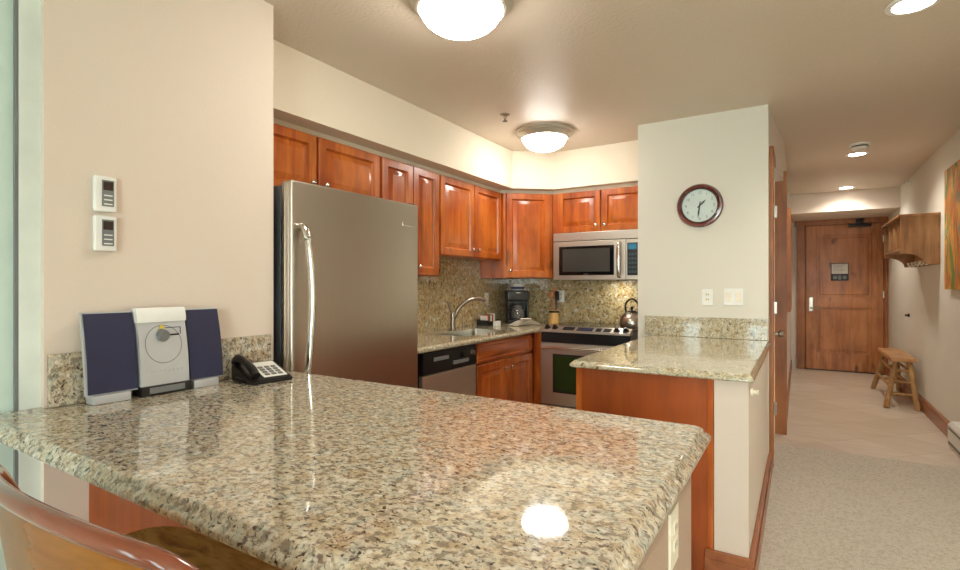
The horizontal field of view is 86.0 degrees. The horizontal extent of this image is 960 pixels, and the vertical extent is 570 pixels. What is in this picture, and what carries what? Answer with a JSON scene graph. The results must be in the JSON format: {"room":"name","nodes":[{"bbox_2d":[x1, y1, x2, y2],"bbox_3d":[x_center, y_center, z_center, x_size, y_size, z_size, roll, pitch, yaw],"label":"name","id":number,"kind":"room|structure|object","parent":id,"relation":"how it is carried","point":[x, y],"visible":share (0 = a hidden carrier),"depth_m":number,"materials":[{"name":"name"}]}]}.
{"room":"kitchen","nodes":[
{"label":"kitchen","id":0,"kind":"room"},
{"bbox_2d":[41,0,272,521],"bbox_3d":[-1.429,0.022,2.089,0.770,2.455,0.795,0,0,32],"label":"wall","id":1,"kind":"structure","parent":0,"point":[171,101],"depth_m":1.82,"materials":[{"name":"beige paint"}]},
{"bbox_2d":[18,0,40,500],"bbox_3d":[-1.390,0.022,1.567,0.105,2.455,0.051,0,0,32],"label":"trim","id":2,"kind":"structure","parent":1,"relation":"attached to","point":[29,11],"depth_m":1.54,"materials":[{"name":"white paint"}]},
{"bbox_2d":[93,215,116,251],"bbox_3d":[-1.218,-0.167,1.673,0.024,0.116,0.064,0,0,32],"label":"thermostat","id":3,"kind":"object","parent":1,"relation":"attached to","point":[104,227],"visible":1,"depth_m":1.66,"materials":[{"name":"white plastic"}]},
{"bbox_2d":[93,175,116,212],"bbox_3d":[-1.218,-0.295,1.673,0.024,0.116,0.064,0,0,32],"label":"thermostat","id":4,"kind":"object","parent":1,"relation":"attached to","point":[104,187],"visible":1,"depth_m":1.66,"materials":[{"name":"white plastic"}]},
{"bbox_2d":[47,334,270,407],"bbox_3d":[-1.097,0.289,1.873,0.020,0.159,0.763,0,0,32],"label":"granite upstand","id":5,"kind":"object","parent":1,"relation":"attached to","point":[65,386],"visible":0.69,"depth_m":1.60,"materials":[{"name":"beige stone"}]},
{"bbox_2d":[273,123,379,197],"bbox_3d":[-1.011,-0.662,2.930,0.290,0.345,1.055,0,0,32],"label":"upper cabinet","id":6,"kind":"object","parent":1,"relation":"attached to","point":[297,155],"visible":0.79,"depth_m":2.90,"materials":[{"name":"brown wood"}]},
{"bbox_2d":[273,39,637,193],"bbox_3d":[0.084,-1.020,3.537,1.515,0.368,3.260,0,0,32],"label":"soffit","id":7,"kind":"structure","parent":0,"point":[311,96],"depth_m":3.50,"materials":[{"name":"paint"}]},
{"bbox_2d":[263,0,959,194],"bbox_3d":[1.637,-1.245,2.309,5.850,0.080,12.850,0,0,32],"label":"ceiling","id":8,"kind":"structure","parent":0,"point":[831,75],"depth_m":2.83,"materials":[{"name":"paint"}]},
{"bbox_2d":[408,0,513,39],"bbox_3d":[-0.079,-1.127,2.149,0.444,0.154,0.444,0,0,32],"label":"dome light","id":9,"kind":"object","parent":8,"relation":"attached to","point":[450,19],"visible":1,"depth_m":2.09,"materials":[{"name":"white glass"}]},
{"bbox_2d":[500,113,509,121],"bbox_3d":[0.177,-1.181,3.644,0.070,0.047,0.070,0,0,32],"label":"sprinkler head","id":10,"kind":"object","parent":8,"relation":"attached to","point":[504,115],"visible":1,"depth_m":3.63},
{"bbox_2d":[516,123,572,151],"bbox_3d":[0.505,-1.127,4.040,0.444,0.154,0.444,0,0,32],"label":"dome light","id":11,"kind":"object","parent":8,"relation":"attached to","point":[538,137],"visible":1,"depth_m":3.91,"materials":[{"name":"white glass"}]},
{"bbox_2d":[837,186,854,188],"bbox_3d":[4.529,-1.202,6.369,0.188,0.006,0.188,0,0,32],"label":"recessed light","id":12,"kind":"object","parent":8,"relation":"in","point":[845,187],"visible":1,"depth_m":6.35,"materials":[{"name":"white glass"}]},
{"bbox_2d":[845,151,868,156],"bbox_3d":[3.465,-1.202,4.735,0.178,0.006,0.178,0,0,32],"label":"recessed light","id":13,"kind":"object","parent":8,"relation":"in","point":[853,154],"visible":1,"depth_m":4.74,"materials":[{"name":"white glass"}]},
{"bbox_2d":[849,142,870,150],"bbox_3d":[3.246,-1.179,4.400,0.150,0.050,0.150,0,0,32],"label":"smoke detector","id":14,"kind":"object","parent":8,"relation":"attached to","point":[859,146],"visible":1,"depth_m":4.36,"materials":[{"name":"white plastic"}]},
{"bbox_2d":[884,0,940,15],"bbox_3d":[1.855,-1.202,2.204,0.198,0.006,0.198,0,0,32],"label":"recessed light","id":15,"kind":"object","parent":8,"relation":"in","point":[898,7],"visible":1,"depth_m":2.22,"materials":[{"name":"white glass"}]},
{"bbox_2d":[638,104,769,453],"bbox_3d":[1.601,0.022,3.731,0.860,2.455,0.170,0,0,32],"label":"wall","id":16,"kind":"structure","parent":0,"point":[727,151],"depth_m":3.64,"materials":[{"name":"paint"}]},
{"bbox_2d":[677,184,722,226],"bbox_3d":[1.553,-0.562,3.643,0.308,0.308,0.030,0,0,32],"label":"wall clock","id":17,"kind":"object","parent":16,"relation":"attached to","point":[699,205],"visible":1,"depth_m":3.64,"materials":[{"name":"brown wood"}]},
{"bbox_2d":[702,289,712,305],"bbox_3d":[1.601,0.087,3.625,0.072,0.115,0.009,0,0,32],"label":"power outlet","id":18,"kind":"object","parent":16,"relation":"attached to","point":[707,294],"visible":1,"depth_m":3.62,"materials":[{"name":"white plastic"}]},
{"bbox_2d":[724,289,742,304],"bbox_3d":[1.741,0.082,3.538,0.118,0.115,0.010,0,0,32],"label":"light switch","id":19,"kind":"object","parent":16,"relation":"attached to","point":[731,296],"visible":1,"depth_m":3.54,"materials":[{"name":"white plastic"}]},
{"bbox_2d":[714,353,767,557],"bbox_3d":[1.460,0.827,2.818,0.132,0.847,1.530,0,0,32],"label":"wall","id":20,"kind":"structure","parent":0,"point":[740,418],"depth_m":2.18,"materials":[{"name":"beige paint"}]},
{"bbox_2d":[704,452,772,569],"bbox_3d":[1.469,1.190,2.840,0.193,0.120,1.624,0,0,32],"label":"baseboard","id":21,"kind":"structure","parent":20,"relation":"attached to","point":[714,559],"depth_m":2.20,"materials":[{"name":"brown wood"}]},
{"bbox_2d":[750,388,758,395],"bbox_3d":[1.180,0.460,2.210,0.032,0.032,0.032,0,0,32],"label":"peg","id":22,"kind":"object","parent":20,"relation":"attached to","point":[752,391],"visible":1,"depth_m":2.20,"materials":[{"name":"beige plastic"}]},
{"bbox_2d":[770,113,790,432],"bbox_3d":[3.354,0.022,5.774,0.165,2.455,5.150,0,0,32],"label":"wall","id":23,"kind":"structure","parent":0,"point":[776,140],"depth_m":4.30,"materials":[{"name":"beige paint"}]},
{"bbox_2d":[769,146,786,466],"bbox_3d":[2.258,0.150,3.948,0.147,2.200,1.030,0,0,32],"label":"door","id":24,"kind":"structure","parent":23,"relation":"in","point":[778,408],"depth_m":4.29,"materials":[{"name":"brown wood"}]},
{"bbox_2d":[787,208,791,311],"bbox_3d":[3.426,-0.260,5.700,0.034,1.080,0.780,0,0,32],"label":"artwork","id":25,"kind":"object","parent":23,"relation":"attached to","point":[789,215],"visible":1,"depth_m":5.37,"materials":[{"name":"brown wood"}]},
{"bbox_2d":[787,360,791,417],"bbox_3d":[3.681,1.190,6.130,0.016,0.120,3.900,0,0,32],"label":"baseboard","id":26,"kind":"structure","parent":23,"relation":"attached to","point":[790,371],"depth_m":5.80,"materials":[{"name":"brown wood"}]},
{"bbox_2d":[791,222,805,367],"bbox_3d":[5.234,0.022,7.550,1.160,2.455,0.150,0,0,32],"label":"wall","id":27,"kind":"structure","parent":0,"point":[794,229],"depth_m":7.77,"materials":[{"name":"beige paint"}]},
{"bbox_2d":[795,216,887,374],"bbox_3d":[5.186,0.150,7.426,1.109,2.200,0.192,0,0,32],"label":"door","id":28,"kind":"structure","parent":27,"relation":"in","point":[847,321],"depth_m":7.44,"materials":[{"name":"brown wood"}]},
{"bbox_2d":[831,263,848,280],"bbox_3d":[5.207,-0.190,7.455,0.214,0.253,0.020,0,0,32],"label":"notice sign","id":29,"kind":"object","parent":28,"relation":"attached to","point":[839,271],"visible":1,"depth_m":7.45,"materials":[{"name":"grey paper"}]},
{"bbox_2d":[790,186,899,221],"bbox_3d":[4.918,-1.077,7.040,1.160,0.254,1.050,0,0,32],"label":"wall","id":30,"kind":"structure","parent":0,"point":[876,202],"depth_m":6.66,"materials":[{"name":"beige paint"}]},
{"bbox_2d":[759,368,959,569],"bbox_3d":[1.659,1.275,2.296,5.800,0.050,12.850,0,0,32],"label":"floor","id":31,"kind":"structure","parent":0,"point":[827,509],"depth_m":3.23,"materials":[{"name":"beige carpet"}]},
{"bbox_2d":[0,464,280,569],"bbox_3d":[-0.511,0.759,0.845,0.780,0.983,0.422,0,0,32],"label":"bar stool","id":32,"kind":"object","parent":31,"relation":"on","point":[35,534],"visible":0.99,"depth_m":0.64,"materials":[{"name":"red wood"}]},
{"bbox_2d":[273,180,417,387],"bbox_3d":[-0.837,0.394,2.735,0.774,1.712,0.870,0,0,32],"label":"refrigerator","id":33,"kind":"object","parent":31,"relation":"on","point":[345,263],"visible":0.4,"depth_m":2.47,"materials":[{"name":"grey metal"}]},
{"bbox_2d":[89,476,690,569],"bbox_3d":[-0.358,0.830,1.475,1.693,0.841,0.680,0,0,32],"label":"counter base","id":34,"kind":"object","parent":31,"relation":"on","point":[110,511],"visible":0.02,"depth_m":1.42,"materials":[{"name":"brown wood"}]},
{"bbox_2d":[0,371,710,569],"bbox_3d":[-0.400,0.389,1.393,1.758,0.038,1.003,0,0,32],"label":"countertop","id":35,"kind":"structure","parent":34,"relation":"on","point":[306,471],"depth_m":1.05,"materials":[{"name":"stone"}]},
{"bbox_2d":[78,307,222,405],"bbox_3d":[-1.100,0.224,1.768,0.080,0.291,0.440,0,0,32],"label":"stereo","id":36,"kind":"object","parent":35,"relation":"on","point":[147,352],"visible":1,"depth_m":1.72,"materials":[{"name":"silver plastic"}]},
{"bbox_2d":[82,312,137,395],"bbox_3d":[-1.179,0.215,1.645,0.046,0.248,0.138,0,0,32],"label":"speaker grille","id":37,"kind":"object","parent":36,"relation":"attached to","point":[109,339],"depth_m":1.64,"materials":[{"name":"blue fabric"}]},
{"bbox_2d":[185,309,222,379],"bbox_3d":[-1.020,0.215,1.902,0.046,0.248,0.123,0,0,32],"label":"speaker grille","id":38,"kind":"object","parent":36,"relation":"attached to","point":[203,346],"depth_m":1.89,"materials":[{"name":"blue fabric"}]},
{"bbox_2d":[231,354,292,385],"bbox_3d":[-0.859,0.319,2.006,0.192,0.100,0.174,0,0,40],"label":"telephone","id":39,"kind":"object","parent":35,"relation":"on","point":[245,371],"visible":1,"depth_m":1.97,"materials":[{"name":"black plastic"}]},
{"bbox_2d":[668,501,677,569],"bbox_3d":[0.421,0.545,1.116,0.009,0.125,0.082,0,0,32],"label":"power outlet","id":40,"kind":"object","parent":34,"relation":"attached to","point":[673,514],"visible":1,"depth_m":1.10,"materials":[{"name":"beige plastic"}]},
{"bbox_2d":[673,518,677,534],"bbox_3d":[0.423,0.522,1.114,0.003,0.025,0.033,0,0,32],"label":"socket","id":41,"kind":"object","parent":40,"relation":"attached to","point":[675,520],"depth_m":1.11,"materials":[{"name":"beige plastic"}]},
{"bbox_2d":[673,535,677,552],"bbox_3d":[0.423,0.560,1.114,0.003,0.025,0.033,0,0,32],"label":"socket","id":42,"kind":"object","parent":40,"relation":"attached to","point":[675,537],"depth_m":1.11,"materials":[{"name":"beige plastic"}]},
{"bbox_2d":[417,344,475,395],"bbox_3d":[-0.445,0.833,3.500,0.635,0.835,0.640,0,0,32],"label":"dishwasher","id":43,"kind":"object","parent":31,"relation":"on","point":[451,370],"visible":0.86,"depth_m":3.34,"materials":[{"name":"silver metal"}]},
{"bbox_2d":[474,333,532,403],"bbox_3d":[-0.021,0.831,4.184,0.650,0.838,0.950,0,0,32],"label":"base cabinet","id":44,"kind":"object","parent":31,"relation":"on","point":[504,367],"visible":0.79,"depth_m":4.01,"materials":[{"name":"brown wood"}]},
{"bbox_2d":[418,321,548,353],"bbox_3d":[-0.037,0.389,4.149,0.660,0.038,2.343,0,0,32],"label":"countertop","id":45,"kind":"structure","parent":44,"relation":"on","point":[427,342],"depth_m":3.77,"materials":[{"name":"stone"}]},
{"bbox_2d":[447,297,488,330],"bbox_3d":[-0.095,0.233,4.274,0.399,0.271,0.063,0,0,-31],"label":"faucet","id":46,"kind":"object","parent":45,"relation":"on","point":[453,315],"visible":1,"depth_m":4.21,"materials":[{"name":"silver metal"}]},
{"bbox_2d":[431,329,505,336],"bbox_3d":[-0.074,0.473,4.046,0.326,0.203,0.636,0,0,32],"label":"sink","id":47,"kind":"object","parent":45,"relation":"in","point":[469,332],"visible":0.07,"depth_m":4.29,"materials":[{"name":"silver metal"}]},
{"bbox_2d":[477,319,498,325],"bbox_3d":[0.076,0.342,4.753,0.120,0.054,0.200,0,0,32],"label":"tray","id":48,"kind":"object","parent":45,"relation":"on","point":[479,322],"visible":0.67,"depth_m":4.67,"materials":[{"name":"black plastic"}]},
{"bbox_2d":[480,316,487,319],"bbox_3d":[0.035,0.322,4.687,0.070,0.084,0.014,0,0,32],"label":"packet","id":49,"kind":"object","parent":48,"relation":"in","point":[481,317],"visible":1,"depth_m":4.68,"materials":[{"name":"white paper"}]},
{"bbox_2d":[493,321,500,325],"bbox_3d":[0.153,0.347,4.650,0.030,0.044,0.085,0,0,32],"label":"table card","id":50,"kind":"object","parent":45,"relation":"on","point":[495,323],"visible":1,"depth_m":4.62,"materials":[{"name":"white paper"}]},
{"bbox_2d":[505,290,528,323],"bbox_3d":[0.361,0.211,5.040,0.210,0.315,0.240,0,0,-3],"label":"coffee maker","id":51,"kind":"object","parent":45,"relation":"on","point":[516,300],"visible":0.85,"depth_m":4.95,"materials":[{"name":"black plastic"}]},
{"bbox_2d":[509,283,525,289],"bbox_3d":[0.369,0.018,5.054,0.164,0.069,0.164,0,0,32],"label":"pack","id":52,"kind":"object","parent":51,"relation":"on","point":[516,286],"visible":1,"depth_m":5.00,"materials":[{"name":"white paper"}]},
{"bbox_2d":[509,318,540,325],"bbox_3d":[0.401,0.333,4.690,0.308,0.067,0.144,0,0,-28],"label":"folded napkin","id":53,"kind":"object","parent":45,"relation":"on","point":[523,321],"visible":1,"depth_m":4.67,"materials":[{"name":"white fabric"}]},
{"bbox_2d":[549,310,558,323],"bbox_3d":[0.708,0.304,4.938,0.096,0.129,0.096,0,0,32],"label":"utensil crock","id":54,"kind":"object","parent":45,"relation":"on","point":[553,314],"visible":0.97,"depth_m":4.90,"materials":[{"name":"yellow ceramic"}]},
{"bbox_2d":[548,291,552,309],"bbox_3d":[0.681,0.206,4.955,0.053,0.304,0.018,0,0,32],"label":"wooden spoon","id":55,"kind":"object","parent":54,"relation":"in","point":[550,294],"visible":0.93,"depth_m":4.95,"materials":[{"name":"brown wood"}]},
{"bbox_2d":[552,288,556,309],"bbox_3d":[0.715,0.193,4.949,0.044,0.330,0.017,0,0,32],"label":"wooden turner","id":56,"kind":"object","parent":54,"relation":"in","point":[553,289],"visible":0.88,"depth_m":4.95,"materials":[{"name":"brown wood"}]},
{"bbox_2d":[555,291,558,309],"bbox_3d":[0.732,0.208,4.914,0.051,0.300,0.012,0,0,39],"label":"spatula","id":57,"kind":"object","parent":54,"relation":"in","point":[556,292],"visible":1,"depth_m":4.91,"materials":[{"name":"plastic"}]},
{"bbox_2d":[533,332,541,404],"bbox_3d":[0.405,0.831,4.867,0.655,0.838,0.650,0,0,32],"label":"base cabinet","id":58,"kind":"object","parent":31,"relation":"on","point":[537,341],"visible":0.2,"depth_m":4.46,"materials":[{"name":"brown wood"}]},
{"bbox_2d":[540,321,637,408],"bbox_3d":[0.994,0.792,4.456,0.764,0.916,0.698,0,0,32],"label":"range","id":59,"kind":"object","parent":31,"relation":"on","point":[563,343],"visible":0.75,"depth_m":4.29,"materials":[{"name":"grey paint"}]},
{"bbox_2d":[549,321,637,330],"bbox_3d":[1.030,0.359,4.515,0.764,0.019,0.560,0,0,32],"label":"cooktop","id":60,"kind":"object","parent":59,"relation":"in","point":[569,324],"depth_m":4.45,"materials":[{"name":"black glass"}]},
{"bbox_2d":[619,298,637,327],"bbox_3d":[1.249,0.227,4.212,0.214,0.243,0.204,0,0,32],"label":"kettle","id":61,"kind":"object","parent":59,"relation":"on","point":[629,319],"visible":0.8,"depth_m":4.16,"materials":[{"name":"silver metal"}]},
{"bbox_2d":[576,367,713,569],"bbox_3d":[1.122,0.827,3.023,0.655,0.847,1.530,0,0,32],"label":"base cabinet","id":62,"kind":"object","parent":31,"relation":"on","point":[675,399],"visible":0.27,"depth_m":2.29,"materials":[{"name":"brown wood"}]},
{"bbox_2d":[570,335,770,382],"bbox_3d":[1.184,0.386,2.972,0.805,0.032,1.556,0,0,32],"label":"countertop","id":63,"kind":"structure","parent":62,"relation":"on","point":[736,360],"depth_m":2.63,"materials":[{"name":"stone"}]},
{"bbox_2d":[645,316,767,340],"bbox_3d":[1.573,0.298,3.635,0.798,0.141,0.021,0,0,32],"label":"granite upstand","id":64,"kind":"object","parent":63,"relation":"on","point":[707,327],"visible":1,"depth_m":3.61,"materials":[{"name":"beige stone"}]},
{"bbox_2d":[871,348,921,410],"bbox_3d":[4.547,1.002,5.664,0.304,0.514,1.191,0,0,32],"label":"stool","id":65,"kind":"object","parent":31,"relation":"on","point":[896,355],"visible":1,"depth_m":5.29,"materials":[{"name":"brown wood"}]},
{"bbox_2d":[888,129,959,421],"bbox_3d":[3.635,0.022,3.776,0.100,2.455,8.250,0,0,32],"label":"wall","id":66,"kind":"structure","parent":0,"point":[931,333],"depth_m":4.85,"materials":[{"name":"paint"}]},
{"bbox_2d":[882,212,940,267],"bbox_3d":[4.178,-0.407,5.028,0.293,0.457,1.090,0,0,32],"label":"coat rack","id":67,"kind":"object","parent":66,"relation":"attached to","point":[913,240],"visible":1,"depth_m":4.61,"materials":[{"name":"brown wood"}]},
{"bbox_2d":[887,368,949,437],"bbox_3d":[4.683,1.185,5.580,0.020,0.130,3.780,0,0,32],"label":"baseboard","id":68,"kind":"structure","parent":66,"relation":"attached to","point":[934,415],"depth_m":4.76,"materials":[{"name":"brown wood"}]},
{"bbox_2d":[945,159,959,289],"bbox_3d":[3.595,-0.450,3.843,0.036,0.970,0.880,0,0,32],"label":"canvas painting","id":69,"kind":"object","parent":66,"relation":"attached to","point":[952,174],"visible":1,"depth_m":4.00},
{"bbox_2d":[948,421,959,457],"bbox_3d":[3.281,1.150,3.373,0.076,0.200,1.390,0,0,32],"label":"baseboard heater","id":70,"kind":"object","parent":66,"relation":"attached to","point":[953,427],"visible":1,"depth_m":3.83,"materials":[{"name":"metal"}]},
{"bbox_3d":[0.969,0.022,4.965,1.515,2.455,0.100,0,0,32],"label":"wall","id":71,"kind":"structure","parent":0,"visible":0},
{"bbox_2d":[510,278,637,322],"bbox_3d":[0.944,-0.041,4.911,1.497,0.819,0.015,0,0,32],"label":"backsplash panel","id":72,"kind":"object","parent":71,"relation":"attached to","point":[598,301],"visible":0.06,"depth_m":4.88,"materials":[{"name":"stone"}]},
{"bbox_2d":[558,290,563,301],"bbox_3d":[0.785,0.110,4.995,0.070,0.115,0.009,0,0,32],"label":"power outlet","id":73,"kind":"object","parent":72,"relation":"attached to","point":[561,292],"visible":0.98,"depth_m":4.99,"materials":[{"name":"white plastic"}]},
{"bbox_2d":[553,186,637,233],"bbox_3d":[1.113,-0.650,4.611,0.893,0.370,0.345,0,0,32],"label":"upper cabinet","id":74,"kind":"object","parent":71,"relation":"attached to","point":[611,209],"visible":0.82,"depth_m":4.50,"materials":[{"name":"brown wood"}]},
{"bbox_2d":[553,229,637,279],"bbox_3d":[1.067,-0.252,4.553,0.760,0.413,0.462,0,0,32],"label":"microwave","id":75,"kind":"object","parent":74,"relation":"attached to","point":[597,255],"visible":0.97,"depth_m":4.39,"materials":[{"name":"grey paint"}]},
{"bbox_3d":[-0.576,0.022,4.005,0.100,2.455,3.360,0,0,32],"label":"wall","id":76,"kind":"structure","parent":0,"visible":0},
{"bbox_2d":[380,156,438,276],"bbox_3d":[-0.561,-0.450,3.655,0.290,0.770,0.630,0,0,32],"label":"upper cabinet","id":77,"kind":"object","parent":76,"relation":"attached to","point":[399,181],"visible":0.48,"depth_m":3.68,"materials":[{"name":"brown wood"}]},
{"bbox_2d":[418,258,508,331],"bbox_3d":[-0.317,-0.021,4.313,0.014,0.779,2.328,0,0,32],"label":"backsplash panel","id":78,"kind":"object","parent":76,"relation":"attached to","point":[458,280],"visible":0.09,"depth_m":4.48,"materials":[{"name":"stone"}]},
{"bbox_2d":[484,293,488,302],"bbox_3d":[0.064,0.130,4.902,0.009,0.115,0.070,0,0,32],"label":"power outlet","id":79,"kind":"object","parent":78,"relation":"attached to","point":[486,295],"visible":0.77,"depth_m":4.91,"materials":[{"name":"white plastic"}]},
{"bbox_2d":[439,175,500,260],"bbox_3d":[-0.140,-0.530,4.334,0.290,0.610,0.950,0,0,32],"label":"upper cabinet","id":80,"kind":"object","parent":76,"relation":"attached to","point":[469,214],"visible":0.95,"depth_m":4.21,"materials":[{"name":"brown wood"}]},
{"bbox_2d":[480,193,554,278],"bbox_3d":[0.403,-0.450,4.903,0.613,0.770,0.597,0,0,32],"label":"upper cabinet","id":81,"kind":"object","parent":76,"relation":"attached to","point":[527,242],"visible":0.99,"depth_m":4.70,"materials":[{"name":"brown wood"}]},
{"bbox_3d":[-2.670,0.022,-0.416,0.100,2.455,3.480,0,0,32],"label":"wall","id":82,"kind":"structure","parent":0,"visible":0},
{"bbox_2d":[0,0,17,569],"bbox_3d":[-1.534,0.022,1.277,0.037,2.455,0.594,0,0,32],"label":"window","id":83,"kind":"structure","parent":82,"relation":"in","point":[6,6],"depth_m":1.51,"materials":[{"name":"clear glass"}]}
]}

